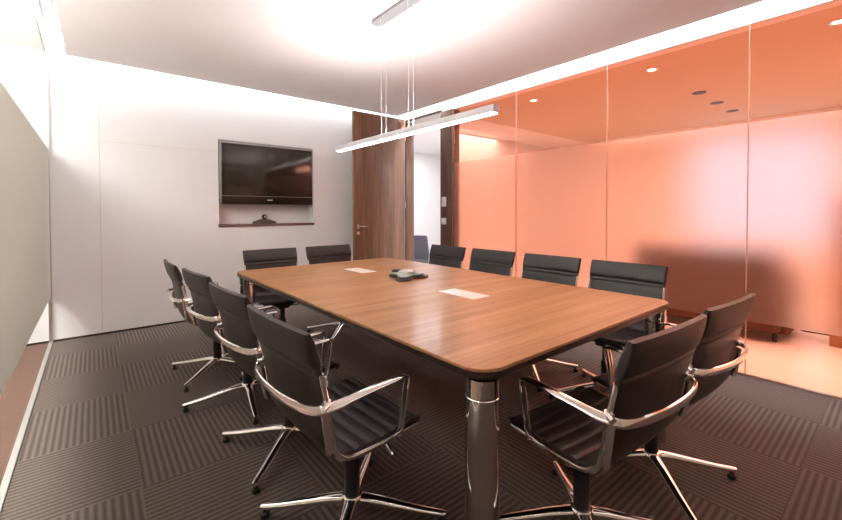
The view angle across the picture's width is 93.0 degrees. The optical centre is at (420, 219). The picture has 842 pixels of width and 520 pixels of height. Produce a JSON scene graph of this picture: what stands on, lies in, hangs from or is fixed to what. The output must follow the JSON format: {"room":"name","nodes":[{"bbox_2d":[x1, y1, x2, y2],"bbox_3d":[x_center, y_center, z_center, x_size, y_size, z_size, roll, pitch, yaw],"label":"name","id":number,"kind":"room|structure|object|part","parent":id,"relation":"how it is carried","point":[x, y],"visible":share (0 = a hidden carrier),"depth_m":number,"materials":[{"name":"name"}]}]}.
{"room":"office","nodes":[
{"label":"office","id":0,"kind":"room"},
{"bbox_2d":[0,0,36,48],"bbox_3d":[-2.238,-1.493,-0.118,2.830,0.060,7.300,-1,1,-39],"label":"ceiling","id":1,"kind":"structure","parent":0,"point":[14,27],"depth_m":3.15,"materials":[{"name":"white paint"}]},
{"bbox_2d":[30,0,60,32],"bbox_3d":[0.357,-1.733,2.170,4.171,0.060,7.550,-1,1,-39],"label":"ceiling","id":2,"kind":"structure","parent":0,"point":[55,27],"depth_m":3.44,"materials":[{"name":"white paint"}]},
{"bbox_2d":[41,0,53,23],"bbox_3d":[-0.997,-1.656,0.769,0.050,0.036,6.900,-1,1,-39],"label":"recessed light","id":3,"kind":"object","parent":2,"relation":"in","point":[46,4],"visible":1,"depth_m":3.23,"materials":[{"name":"white plastic"}]},
{"bbox_2d":[0,29,398,343],"bbox_3d":[-3.019,-0.315,4.114,6.962,2.840,0.202,-1,1,-39],"label":"wall","id":4,"kind":"structure","parent":0,"point":[134,182],"depth_m":4.14,"materials":[{"name":"white paint"}]},
{"bbox_2d":[0,81,50,394],"bbox_3d":[-2.582,-0.189,2.647,0.012,2.653,2.566,-1,1,-39],"label":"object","id":5,"kind":"structure","parent":4,"relation":"in","point":[25,282],"depth_m":2.18,"materials":[{"name":"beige glass"}]},
{"bbox_2d":[0,342,52,512],"bbox_3d":[-1.088,1.181,0.855,0.026,0.008,7.270,-1,1,-39],"label":"baseboard","id":6,"kind":"structure","parent":4,"relation":"attached to","point":[4,486],"depth_m":2.14,"materials":[{"name":"silver metal"}]},
{"bbox_2d":[20,0,45,50],"bbox_3d":[-1.121,-1.578,0.798,0.060,0.192,7.300,-1,1,-39],"label":"trim","id":7,"kind":"structure","parent":4,"relation":"attached to","point":[28,8],"depth_m":3.15,"materials":[{"name":"white paint"}]},
{"bbox_2d":[43,46,52,342],"bbox_3d":[-3.405,-0.215,3.651,0.026,2.700,0.030,-1,1,-39],"label":"trim","id":8,"kind":"structure","parent":4,"relation":"attached to","point":[45,51],"depth_m":3.64,"materials":[{"name":"silver metal"}]},
{"bbox_2d":[26,303,297,345],"bbox_3d":[-3.058,1.115,4.112,6.862,0.020,0.196,-1,1,-39],"label":"baseboard","id":9,"kind":"structure","parent":4,"relation":"attached to","point":[43,342],"depth_m":3.97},
{"bbox_2d":[218,140,312,204],"bbox_3d":[-1.918,-0.553,4.982,1.128,0.735,0.190,-1,1,-39],"label":"television","id":10,"kind":"object","parent":4,"relation":"attached to","point":[248,173],"visible":0.98,"depth_m":4.87,"materials":[{"name":"black metal"}]},
{"bbox_2d":[218,223,313,226],"bbox_3d":[-1.918,0.062,4.999,1.160,0.028,0.182,-1,1,-39],"label":"niche shelf","id":11,"kind":"object","parent":4,"relation":"attached to","point":[274,224],"visible":0.73,"depth_m":4.87,"materials":[{"name":"brown wood"}]},
{"bbox_2d":[252,214,276,223],"bbox_3d":[-1.963,-0.011,4.976,0.293,0.119,0.159,-1,1,-39],"label":"speakerphone","id":12,"kind":"object","parent":11,"relation":"on","point":[264,220],"visible":1,"depth_m":4.93,"materials":[{"name":"brown plastic"}]},
{"bbox_2d":[56,0,764,115],"bbox_3d":[0.479,-1.512,2.071,3.760,0.045,7.235,-1,1,-39],"label":"ceiling","id":13,"kind":"structure","parent":0,"point":[324,51],"depth_m":3.31,"materials":[{"name":"paint"}]},
{"bbox_2d":[335,0,499,151],"bbox_3d":[-0.164,-1.045,2.842,0.096,0.915,1.800,-1,1,-39],"label":"pendant lamp","id":14,"kind":"object","parent":13,"relation":"hanging from","point":[401,6],"visible":1,"depth_m":2.74,"materials":[{"name":"silver metal"}]},
{"bbox_2d":[336,112,497,151],"bbox_3d":[-0.164,-0.591,2.851,0.048,0.006,1.776,-1,1,-39],"label":"diffuser","id":15,"kind":"object","parent":14,"relation":"attached to","point":[475,115],"depth_m":2.64,"materials":[{"name":"white plastic"}]},
{"bbox_2d":[0,304,841,519],"bbox_3d":[0.128,1.176,3.297,10.750,0.080,9.500,-1,1,-39],"label":"floor","id":16,"kind":"structure","parent":0,"point":[108,436],"depth_m":2.08,"materials":[{"name":"carpet"}]},
{"bbox_2d":[164,259,236,392],"bbox_3d":[-1.558,0.719,2.991,0.584,0.851,0.564,-1,1,-39],"label":"chair","id":17,"kind":"object","parent":16,"relation":"on","point":[179,298],"visible":0.52,"depth_m":2.82,"materials":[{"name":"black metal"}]},
{"bbox_3d":[-1.725,0.548,2.851,0.088,0.317,0.470,-1,1,-39],"label":"backrest","id":18,"kind":"part","parent":17,"relation":"part of","materials":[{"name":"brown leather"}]},
{"bbox_3d":[-1.439,0.581,2.771,0.384,0.305,0.014,-1,1,-39],"label":"rail","id":19,"kind":"part","parent":17,"relation":"part of","materials":[{"name":"silver metal"}]},
{"bbox_3d":[-1.730,1.072,3.037,0.334,0.076,0.050,0,1,6],"label":"leg","id":20,"kind":"part","parent":17,"relation":"part of","materials":[{"name":"silver metal"}]},
{"bbox_3d":[-1.553,1.076,2.821,0.050,0.076,0.334,0,1,5],"label":"leg","id":21,"kind":"part","parent":17,"relation":"part of","materials":[{"name":"silver metal"}]},
{"bbox_3d":[-1.634,0.629,2.927,0.383,0.249,0.564,-1,1,-39],"label":"armrest","id":22,"kind":"part","parent":17,"relation":"part of","materials":[{"name":"silver metal"}]},
{"bbox_3d":[-1.341,1.073,2.995,0.334,0.076,0.050,0,1,6],"label":"leg","id":23,"kind":"part","parent":17,"relation":"part of","materials":[{"name":"silver metal"}]},
{"bbox_2d":[182,268,275,424],"bbox_3d":[-1.173,0.728,2.514,0.645,0.851,0.653,0,1,15],"label":"chair","id":24,"kind":"object","parent":16,"relation":"on","point":[205,314],"visible":0.5,"depth_m":2.38,"materials":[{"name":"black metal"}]},
{"bbox_3d":[-1.285,0.556,2.387,0.088,0.317,0.470,-1,2,-45],"label":"backrest","id":25,"kind":"part","parent":24,"relation":"part of","materials":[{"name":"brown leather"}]},
{"bbox_3d":[-1.282,1.083,2.472,0.334,0.076,0.050,-1,1,-29],"label":"leg","id":26,"kind":"part","parent":24,"relation":"part of","materials":[{"name":"silver metal"}]},
{"bbox_3d":[-1.201,0.637,2.471,0.383,0.249,0.564,-1,2,-45],"label":"armrest","id":27,"kind":"part","parent":24,"relation":"part of","materials":[{"name":"silver metal"}]},
{"bbox_3d":[-1.015,1.084,2.398,0.050,0.076,0.334,-1,1,-29],"label":"leg","id":28,"kind":"part","parent":24,"relation":"part of","materials":[{"name":"silver metal"}]},
{"bbox_3d":[-0.941,1.078,2.665,0.334,0.076,0.050,-1,1,-29],"label":"leg","id":29,"kind":"part","parent":24,"relation":"part of","materials":[{"name":"silver metal"}]},
{"bbox_2d":[209,282,339,494],"bbox_3d":[-0.689,0.737,2.028,0.609,0.851,0.585,-1,2,-43],"label":"chair","id":30,"kind":"object","parent":16,"relation":"on","point":[237,338],"visible":0.44,"depth_m":1.86,"materials":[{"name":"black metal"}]},
{"bbox_3d":[-0.851,0.566,1.875,0.088,0.317,0.470,-1,2,-43],"label":"backrest","id":31,"kind":"part","parent":30,"relation":"part of","materials":[{"name":"brown leather"}]},
{"bbox_3d":[-0.868,1.090,2.073,0.334,0.076,0.050,0,1,6],"label":"leg","id":32,"kind":"part","parent":30,"relation":"part of","materials":[{"name":"silver metal"}]},
{"bbox_3d":[-0.694,1.094,1.858,0.050,0.076,0.334,0,1,6],"label":"leg","id":33,"kind":"part","parent":30,"relation":"part of","materials":[{"name":"silver metal"}]},
{"bbox_3d":[-0.766,0.646,1.957,0.383,0.249,0.564,-1,2,-43],"label":"armrest","id":34,"kind":"part","parent":30,"relation":"part of","materials":[{"name":"silver metal"}]},
{"bbox_3d":[-0.690,0.729,2.030,0.390,0.055,0.470,-1,2,-43],"label":"seat","id":35,"kind":"part","parent":30,"relation":"part of","materials":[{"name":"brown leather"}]},
{"bbox_3d":[-0.560,0.599,1.815,0.384,0.305,0.014,-1,2,-43],"label":"rail","id":36,"kind":"part","parent":30,"relation":"part of","materials":[{"name":"silver metal"}]},
{"bbox_3d":[-0.479,1.090,2.032,0.334,0.076,0.050,0,1,6],"label":"leg","id":37,"kind":"part","parent":30,"relation":"part of","materials":[{"name":"silver metal"}]},
{"bbox_2d":[243,247,321,345],"bbox_3d":[-1.251,0.707,3.592,0.588,0.851,0.620,-1,1,-39],"label":"chair","id":38,"kind":"object","parent":16,"relation":"on","point":[278,257],"visible":0.28,"depth_m":3.68,"materials":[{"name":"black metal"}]},
{"bbox_3d":[-1.321,0.614,3.671,0.564,0.249,0.383,-1,1,-39],"label":"armrest","id":39,"kind":"part","parent":38,"relation":"part of","materials":[{"name":"silver metal"}]},
{"bbox_3d":[-1.395,0.530,3.760,0.470,0.317,0.088,-1,1,-39],"label":"backrest","id":40,"kind":"part","parent":38,"relation":"part of","materials":[{"name":"brown leather"}]},
{"bbox_3d":[-1.254,0.700,3.592,0.470,0.055,0.390,-1,1,-39],"label":"seat","id":41,"kind":"part","parent":38,"relation":"part of","materials":[{"name":"brown leather"}]},
{"bbox_2d":[305,244,351,343],"bbox_3d":[-0.794,0.699,3.977,0.564,0.851,0.584,-1,1,-39],"label":"chair","id":42,"kind":"object","parent":16,"relation":"on","point":[329,253],"visible":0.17,"depth_m":4.11,"materials":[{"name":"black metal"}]},
{"bbox_3d":[-0.971,1.053,3.983,0.334,0.076,0.050,0,1,6],"label":"leg","id":43,"kind":"part","parent":42,"relation":"part of","materials":[{"name":"silver metal"}]},
{"bbox_3d":[-0.931,0.522,4.141,0.470,0.317,0.088,-1,1,-39],"label":"backrest","id":44,"kind":"part","parent":42,"relation":"part of","materials":[{"name":"brown leather"}]},
{"bbox_3d":[-0.794,1.057,3.768,0.050,0.076,0.334,0,1,5],"label":"leg","id":45,"kind":"part","parent":42,"relation":"part of","materials":[{"name":"silver metal"}]},
{"bbox_2d":[247,304,445,519],"bbox_3d":[-0.288,0.746,1.526,0.584,0.851,0.564,-1,1,-42],"label":"chair","id":46,"kind":"object","parent":16,"relation":"on","point":[346,418],"visible":1,"depth_m":1.39,"materials":[{"name":"black leather"}]},
{"bbox_3d":[-0.449,0.575,1.379,0.088,0.317,0.470,-1,1,-42],"label":"backrest","id":47,"kind":"part","parent":46,"relation":"part of","materials":[{"name":"brown leather"}]},
{"bbox_3d":[-0.486,0.601,1.674,0.384,0.305,0.014,-1,1,-42],"label":"rail","id":48,"kind":"part","parent":46,"relation":"part of","materials":[{"name":"silver metal"}]},
{"bbox_3d":[-0.462,1.099,1.563,0.334,0.076,0.050,0,1,4],"label":"leg","id":49,"kind":"part","parent":46,"relation":"part of","materials":[{"name":"silver metal"}]},
{"bbox_3d":[-0.362,0.655,1.459,0.383,0.249,0.564,-1,1,-42],"label":"armrest","id":50,"kind":"part","parent":46,"relation":"part of","materials":[{"name":"silver metal"}]},
{"bbox_3d":[-0.279,1.103,1.356,0.050,0.076,0.334,0,1,4],"label":"leg","id":51,"kind":"part","parent":46,"relation":"part of","materials":[{"name":"silver metal"}]},
{"bbox_3d":[-0.284,0.739,1.530,0.390,0.055,0.470,-1,1,-42],"label":"seat","id":52,"kind":"part","parent":46,"relation":"part of","materials":[{"name":"brown leather"}]},
{"bbox_3d":[-0.255,1.095,1.746,0.050,0.076,0.334,0,1,4],"label":"leg","id":53,"kind":"part","parent":46,"relation":"part of","materials":[{"name":"silver metal"}]},
{"bbox_3d":[-0.160,0.608,1.311,0.384,0.305,0.014,-1,1,-42],"label":"rail","id":54,"kind":"part","parent":46,"relation":"part of","materials":[{"name":"silver metal"}]},
{"bbox_3d":[-0.144,0.814,1.472,0.120,0.079,0.015,1,1,37],"label":"height lever","id":55,"kind":"part","parent":46,"relation":"part of","materials":[{"name":"silver metal"}]},
{"bbox_3d":[-0.072,1.099,1.539,0.334,0.076,0.050,0,1,4],"label":"leg","id":56,"kind":"part","parent":46,"relation":"part of","materials":[{"name":"silver metal"}]},
{"bbox_2d":[414,235,429,262],"bbox_3d":[0.042,0.660,6.745,0.500,0.821,0.568,0,1,26],"label":"lounge chair","id":57,"kind":"object","parent":16,"relation":"on","point":[421,249],"visible":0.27,"depth_m":6.50,"materials":[{"name":"grey fabric"}]},
{"bbox_3d":[0.061,0.664,6.785,0.500,0.090,0.480,0,1,26],"label":"seat","id":58,"kind":"part","parent":57,"relation":"part of","materials":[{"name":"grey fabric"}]},
{"bbox_2d":[428,244,465,268],"bbox_3d":[0.068,0.698,3.948,0.609,0.851,0.585,-1,1,-39],"label":"chair","id":59,"kind":"object","parent":16,"relation":"on","point":[443,255],"visible":0.14,"depth_m":4.08,"materials":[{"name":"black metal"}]},
{"bbox_3d":[0.237,0.521,4.086,0.088,0.317,0.470,-1,1,-39],"label":"backrest","id":60,"kind":"part","parent":59,"relation":"part of","materials":[{"name":"brown leather"}]},
{"bbox_2d":[237,258,668,519],"bbox_3d":[-0.080,0.783,2.650,1.486,0.732,2.630,-1,1,-39],"label":"meeting table","id":61,"kind":"object","parent":16,"relation":"on","point":[483,328],"visible":0.89,"depth_m":1.81,"materials":[{"name":"brown wood"}]},
{"bbox_3d":[-1.393,0.796,3.188,0.108,0.689,0.108,-1,1,-39],"label":"leg","id":62,"kind":"part","parent":61,"relation":"part of","materials":[{"name":"silver metal"}]},
{"bbox_2d":[389,269,427,281],"bbox_3d":[-0.124,0.386,2.855,0.270,0.057,0.295,1,1,41],"label":"phone","id":63,"kind":"object","parent":61,"relation":"on","point":[405,275],"visible":1,"depth_m":2.80,"materials":[{"name":"black plastic"}]},
{"bbox_2d":[399,269,414,272],"bbox_3d":[-0.102,0.364,2.835,0.112,0.014,0.112,1,1,41],"label":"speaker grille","id":64,"kind":"object","parent":63,"relation":"attached to","point":[405,270],"depth_m":2.81,"materials":[{"name":"silver metal"}]},
{"bbox_3d":[0.192,0.831,1.257,0.108,0.689,0.108,-1,1,-39],"label":"leg","id":65,"kind":"part","parent":61,"relation":"part of","materials":[{"name":"silver metal"}]},
{"bbox_3d":[1.234,0.813,2.112,0.108,0.689,0.108,-1,1,-39],"label":"leg","id":66,"kind":"part","parent":61,"relation":"part of","materials":[{"name":"silver metal"}]},
{"bbox_2d":[468,248,515,275],"bbox_3d":[0.447,0.707,3.494,0.605,0.851,0.585,-1,1,-39],"label":"chair","id":67,"kind":"object","parent":16,"relation":"on","point":[482,260],"visible":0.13,"depth_m":3.63,"materials":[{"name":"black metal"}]},
{"bbox_3d":[0.617,0.530,3.628,0.088,0.317,0.470,-1,1,-39],"label":"backrest","id":68,"kind":"part","parent":67,"relation":"part of","materials":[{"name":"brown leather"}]},
{"bbox_2d":[521,253,580,391],"bbox_3d":[0.835,0.715,3.028,0.601,0.851,0.584,-1,1,-39],"label":"chair","id":69,"kind":"object","parent":16,"relation":"on","point":[548,268],"visible":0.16,"depth_m":3.13,"materials":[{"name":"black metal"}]},
{"bbox_3d":[0.800,1.073,2.824,0.050,0.076,0.334,0,1,4],"label":"leg","id":70,"kind":"part","parent":69,"relation":"part of","materials":[{"name":"silver metal"}]},
{"bbox_3d":[1.001,0.538,3.164,0.088,0.317,0.470,-1,1,-39],"label":"backrest","id":71,"kind":"part","parent":69,"relation":"part of","materials":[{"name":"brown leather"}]},
{"bbox_3d":[1.009,1.069,3.006,0.334,0.076,0.050,0,1,4],"label":"leg","id":72,"kind":"part","parent":69,"relation":"part of","materials":[{"name":"silver metal"}]},
{"bbox_2d":[499,314,706,519],"bbox_3d":[0.603,0.746,1.454,0.588,0.851,0.620,-1,1,-35],"label":"chair","id":73,"kind":"object","parent":16,"relation":"on","point":[589,430],"visible":1,"depth_m":1.29,"materials":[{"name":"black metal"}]},
{"bbox_3d":[0.399,1.099,1.492,0.334,0.076,0.050,0,1,4],"label":"leg","id":74,"kind":"part","parent":73,"relation":"part of","materials":[{"name":"silver metal"}]},
{"bbox_3d":[0.608,1.095,1.673,0.050,0.076,0.334,0,1,4],"label":"leg","id":75,"kind":"part","parent":73,"relation":"part of","materials":[{"name":"silver metal"}]},
{"bbox_3d":[0.437,0.608,1.267,0.014,0.305,0.384,-1,1,-35],"label":"rail","id":76,"kind":"part","parent":73,"relation":"part of","materials":[{"name":"silver metal"}]},
{"bbox_3d":[0.580,1.103,1.283,0.050,0.076,0.334,0,1,4],"label":"leg","id":77,"kind":"part","parent":73,"relation":"part of","materials":[{"name":"silver metal"}]},
{"bbox_3d":[0.606,0.739,1.453,0.470,0.055,0.390,-1,1,-35],"label":"seat","id":78,"kind":"part","parent":73,"relation":"part of","materials":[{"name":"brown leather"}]},
{"bbox_3d":[0.666,0.655,1.367,0.564,0.249,0.383,-1,1,-35],"label":"armrest","id":79,"kind":"part","parent":73,"relation":"part of","materials":[{"name":"silver metal"}]},
{"bbox_3d":[0.789,1.099,1.464,0.334,0.076,0.050,0,1,4],"label":"leg","id":80,"kind":"part","parent":73,"relation":"part of","materials":[{"name":"silver metal"}]},
{"bbox_3d":[0.835,0.602,1.550,0.014,0.305,0.384,-1,1,-35],"label":"rail","id":81,"kind":"part","parent":73,"relation":"part of","materials":[{"name":"silver metal"}]},
{"bbox_3d":[0.734,0.575,1.270,0.470,0.317,0.088,-1,1,-35],"label":"backrest","id":82,"kind":"part","parent":73,"relation":"part of","materials":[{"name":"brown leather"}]},
{"bbox_2d":[548,259,668,399],"bbox_3d":[1.200,0.723,2.566,0.614,0.851,0.585,-1,1,-39],"label":"chair","id":83,"kind":"object","parent":16,"relation":"on","point":[645,280],"visible":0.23,"depth_m":2.63,"materials":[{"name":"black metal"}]},
{"bbox_3d":[0.988,1.077,2.565,0.334,0.076,0.050,0,1,1],"label":"leg","id":84,"kind":"part","parent":83,"relation":"part of","materials":[{"name":"silver metal"}]},
{"bbox_3d":[1.187,1.073,2.757,0.050,0.076,0.334,0,1,1],"label":"leg","id":85,"kind":"part","parent":83,"relation":"part of","materials":[{"name":"silver metal"}]},
{"bbox_3d":[1.200,0.716,2.568,0.390,0.055,0.470,-1,1,-39],"label":"seat","id":86,"kind":"part","parent":83,"relation":"part of","materials":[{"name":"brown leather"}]},
{"bbox_3d":[1.371,0.546,2.705,0.088,0.317,0.470,-1,1,-39],"label":"backrest","id":87,"kind":"part","parent":83,"relation":"part of","materials":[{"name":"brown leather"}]},
{"bbox_3d":[1.395,0.584,2.410,0.384,0.305,0.014,-1,1,-39],"label":"rail","id":88,"kind":"part","parent":83,"relation":"part of","materials":[{"name":"silver metal"}]},
{"bbox_2d":[569,293,755,519],"bbox_3d":[1.063,0.738,1.802,0.585,0.851,0.609,-1,1,-35],"label":"chair","id":89,"kind":"object","parent":16,"relation":"on","point":[717,356],"visible":0.45,"depth_m":1.62,"materials":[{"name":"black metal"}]},
{"bbox_3d":[0.857,1.091,1.846,0.334,0.076,0.050,0,1,5],"label":"leg","id":90,"kind":"part","parent":89,"relation":"part of","materials":[{"name":"silver metal"}]},
{"bbox_3d":[0.895,0.600,1.617,0.014,0.305,0.384,-1,1,-35],"label":"rail","id":91,"kind":"part","parent":89,"relation":"part of","materials":[{"name":"silver metal"}]},
{"bbox_3d":[1.064,0.731,1.803,0.470,0.055,0.390,-1,1,-35],"label":"seat","id":92,"kind":"part","parent":89,"relation":"part of","materials":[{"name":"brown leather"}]},
{"bbox_3d":[1.031,1.095,1.634,0.050,0.076,0.334,0,1,6],"label":"leg","id":93,"kind":"part","parent":89,"relation":"part of","materials":[{"name":"silver metal"}]},
{"bbox_3d":[1.124,0.648,1.717,0.564,0.249,0.383,-1,1,-35],"label":"armrest","id":94,"kind":"part","parent":89,"relation":"part of","materials":[{"name":"silver metal"}]},
{"bbox_3d":[1.246,1.092,1.810,0.334,0.076,0.050,0,1,5],"label":"leg","id":95,"kind":"part","parent":89,"relation":"part of","materials":[{"name":"silver metal"}]},
{"bbox_3d":[1.192,0.568,1.619,0.470,0.317,0.088,-1,1,-35],"label":"backrest","id":96,"kind":"part","parent":89,"relation":"part of","materials":[{"name":"brown leather"}]},
{"bbox_2d":[667,308,793,341],"bbox_3d":[3.116,0.697,4.305,0.800,0.830,1.360,-1,1,-39],"label":"lounge sofa","id":97,"kind":"object","parent":16,"relation":"on","point":[772,329],"visible":0.12,"depth_m":3.71,"materials":[{"name":"brown fabric"}]},
{"bbox_3d":[3.143,0.897,4.331,0.730,0.290,1.200,-1,1,-39],"label":"seat","id":98,"kind":"part","parent":97,"relation":"part of","materials":[{"name":"brown fabric"}]},
{"bbox_3d":[2.891,0.651,4.120,0.220,0.730,1.240,-1,1,-39],"label":"backrest","id":99,"kind":"part","parent":97,"relation":"part of","materials":[{"name":"brown fabric"}]},
{"bbox_3d":[3.252,1.087,3.674,0.044,0.075,0.044,-1,1,-39],"label":"leg","id":100,"kind":"part","parent":97,"relation":"part of","materials":[{"name":"black plastic"}]},
{"bbox_3d":[3.549,0.775,3.873,0.680,0.550,0.140,-1,1,-39],"label":"armrest","id":101,"kind":"part","parent":97,"relation":"part of","materials":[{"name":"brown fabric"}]},
{"bbox_2d":[737,372,841,399],"bbox_3d":[2.368,1.134,2.920,0.028,0.012,6.075,-1,1,-39],"label":"baseboard","id":102,"kind":"structure","parent":16,"relation":"on","point":[738,373],"depth_m":2.73,"materials":[{"name":"silver metal"}]},
{"bbox_2d":[801,330,841,347],"bbox_3d":[3.985,0.452,3.487,0.468,1.350,0.978,-1,1,-39],"label":"cabinet","id":103,"kind":"object","parent":16,"relation":"on","point":[836,341],"visible":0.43,"depth_m":3.54,"materials":[{"name":"brown wood"}]},
{"bbox_3d":[3.881,0.441,3.259,0.018,1.280,0.740,-1,1,-39],"label":"door","id":104,"kind":"part","parent":103,"relation":"part of","materials":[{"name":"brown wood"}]},
{"bbox_2d":[414,153,439,254],"bbox_3d":[-0.205,-0.247,9.080,3.888,2.543,0.100,-1,1,-39],"label":"wall","id":105,"kind":"structure","parent":0,"point":[426,166],"depth_m":9.31,"materials":[{"name":"paint"}]},
{"bbox_2d":[459,133,546,161],"bbox_3d":[1.555,-0.221,7.614,2.830,2.543,0.120,-1,1,-39],"label":"wall","id":106,"kind":"structure","parent":0,"point":[471,147],"depth_m":7.21,"materials":[{"name":"paint"}]},
{"bbox_2d":[399,0,841,122],"bbox_3d":[2.017,-1.570,3.375,0.120,0.317,7.300,-1,1,-39],"label":"wall","id":107,"kind":"structure","parent":0,"point":[728,23],"depth_m":3.40,"materials":[{"name":"white paint"}]},
{"bbox_2d":[352,110,405,260],"bbox_3d":[-0.565,-0.199,5.687,0.878,2.563,0.098,-1,1,-39],"label":"door","id":108,"kind":"structure","parent":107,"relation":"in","point":[378,169],"depth_m":5.66,"materials":[{"name":"brown wood"}]},
{"bbox_2d":[405,121,413,260],"bbox_3d":[-0.173,-0.198,6.048,0.150,2.563,0.028,-1,1,-39],"label":"trim","id":109,"kind":"structure","parent":107,"relation":"attached to","point":[409,143],"depth_m":6.03,"materials":[{"name":"brown wood"}]},
{"bbox_2d":[406,110,441,121],"bbox_3d":[0.029,-1.467,5.676,0.034,0.023,0.767,-1,1,-39],"label":"trim","id":110,"kind":"structure","parent":107,"relation":"attached to","point":[439,111],"depth_m":5.64,"materials":[{"name":"silver metal"}]},
{"bbox_2d":[442,197,445,206],"bbox_3d":[0.303,-0.239,5.331,0.014,0.130,0.085,-1,1,-39],"label":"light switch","id":111,"kind":"object","parent":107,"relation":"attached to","point":[443,198],"visible":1,"depth_m":5.32,"materials":[{"name":"white plastic"}]},
{"bbox_2d":[440,109,458,245],"bbox_3d":[0.386,-0.173,5.349,0.135,2.539,0.228,-1,1,-39],"label":"trim","id":112,"kind":"structure","parent":107,"relation":"attached to","point":[449,135],"depth_m":5.27,"materials":[{"name":"brown wood"}]},
{"bbox_2d":[454,91,516,276],"bbox_3d":[0.754,-0.173,4.859,0.020,2.531,0.989,-1,1,-39],"label":"window","id":113,"kind":"structure","parent":107,"relation":"in","point":[484,189],"depth_m":4.81,"materials":[{"name":"orange glass"}]},
{"bbox_2d":[516,65,608,287],"bbox_3d":[1.392,-0.159,4.082,0.020,2.531,1.022,-1,1,-39],"label":"window","id":114,"kind":"structure","parent":107,"relation":"in","point":[561,193],"depth_m":4.01,"materials":[{"name":"orange glass"}]},
{"bbox_2d":[606,24,750,373],"bbox_3d":[2.042,-0.144,3.290,0.020,2.531,1.026,-1,1,-39],"label":"window","id":115,"kind":"structure","parent":107,"relation":"in","point":[678,201],"depth_m":3.19,"materials":[{"name":"orange glass"}]},
{"bbox_2d":[745,0,841,395],"bbox_3d":[2.693,-0.130,2.497,0.020,2.531,1.028,-1,1,-39],"label":"window","id":116,"kind":"structure","parent":107,"relation":"in","point":[794,208],"depth_m":2.69,"materials":[{"name":"orange glass"}]},
{"bbox_2d":[414,5,841,154],"bbox_3d":[2.822,-1.483,5.461,3.769,0.060,9.500,-1,1,-39],"label":"ceiling","id":117,"kind":"structure","parent":0,"point":[796,63],"depth_m":4.51,"materials":[{"name":"paint"}]},
{"bbox_2d":[646,68,657,71],"bbox_3d":[2.187,-1.417,3.784,0.104,0.006,0.104,-1,1,-39],"label":"recessed light","id":118,"kind":"object","parent":117,"relation":"in","point":[650,69],"visible":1,"depth_m":3.77,"materials":[{"name":"white plastic"}]},
{"bbox_2d":[692,91,705,94],"bbox_3d":[3.145,-1.432,4.520,0.138,0.006,0.138,-1,1,-39],"label":"recessed light","id":119,"kind":"object","parent":117,"relation":"in","point":[697,92],"visible":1,"depth_m":4.50,"materials":[{"name":"black plastic"}]},
{"bbox_2d":[710,101,723,104],"bbox_3d":[3.658,-1.441,4.939,0.138,0.006,0.138,-1,1,-39],"label":"recessed light","id":120,"kind":"object","parent":117,"relation":"in","point":[717,102],"visible":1,"depth_m":4.92,"materials":[{"name":"black plastic"}]},
{"bbox_2d":[828,19,841,25],"bbox_3d":[2.956,-1.399,2.832,0.104,0.006,0.104,-1,1,-39],"label":"recessed light","id":121,"kind":"object","parent":117,"relation":"in","point":[838,21],"visible":1,"depth_m":2.84,"materials":[{"name":"white plastic"}]},
{"bbox_3d":[4.249,-0.207,6.656,0.120,2.543,9.500,-1,1,-39],"label":"wall","id":122,"kind":"structure","parent":0,"visible":0},
{"bbox_2d":[547,106,841,149],"bbox_3d":[4.927,-1.410,5.671,0.050,0.100,7.150,-1,1,-39],"label":"trim","id":123,"kind":"structure","parent":122,"relation":"attached to","point":[838,107],"depth_m":6.16,"materials":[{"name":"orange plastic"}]}
]}

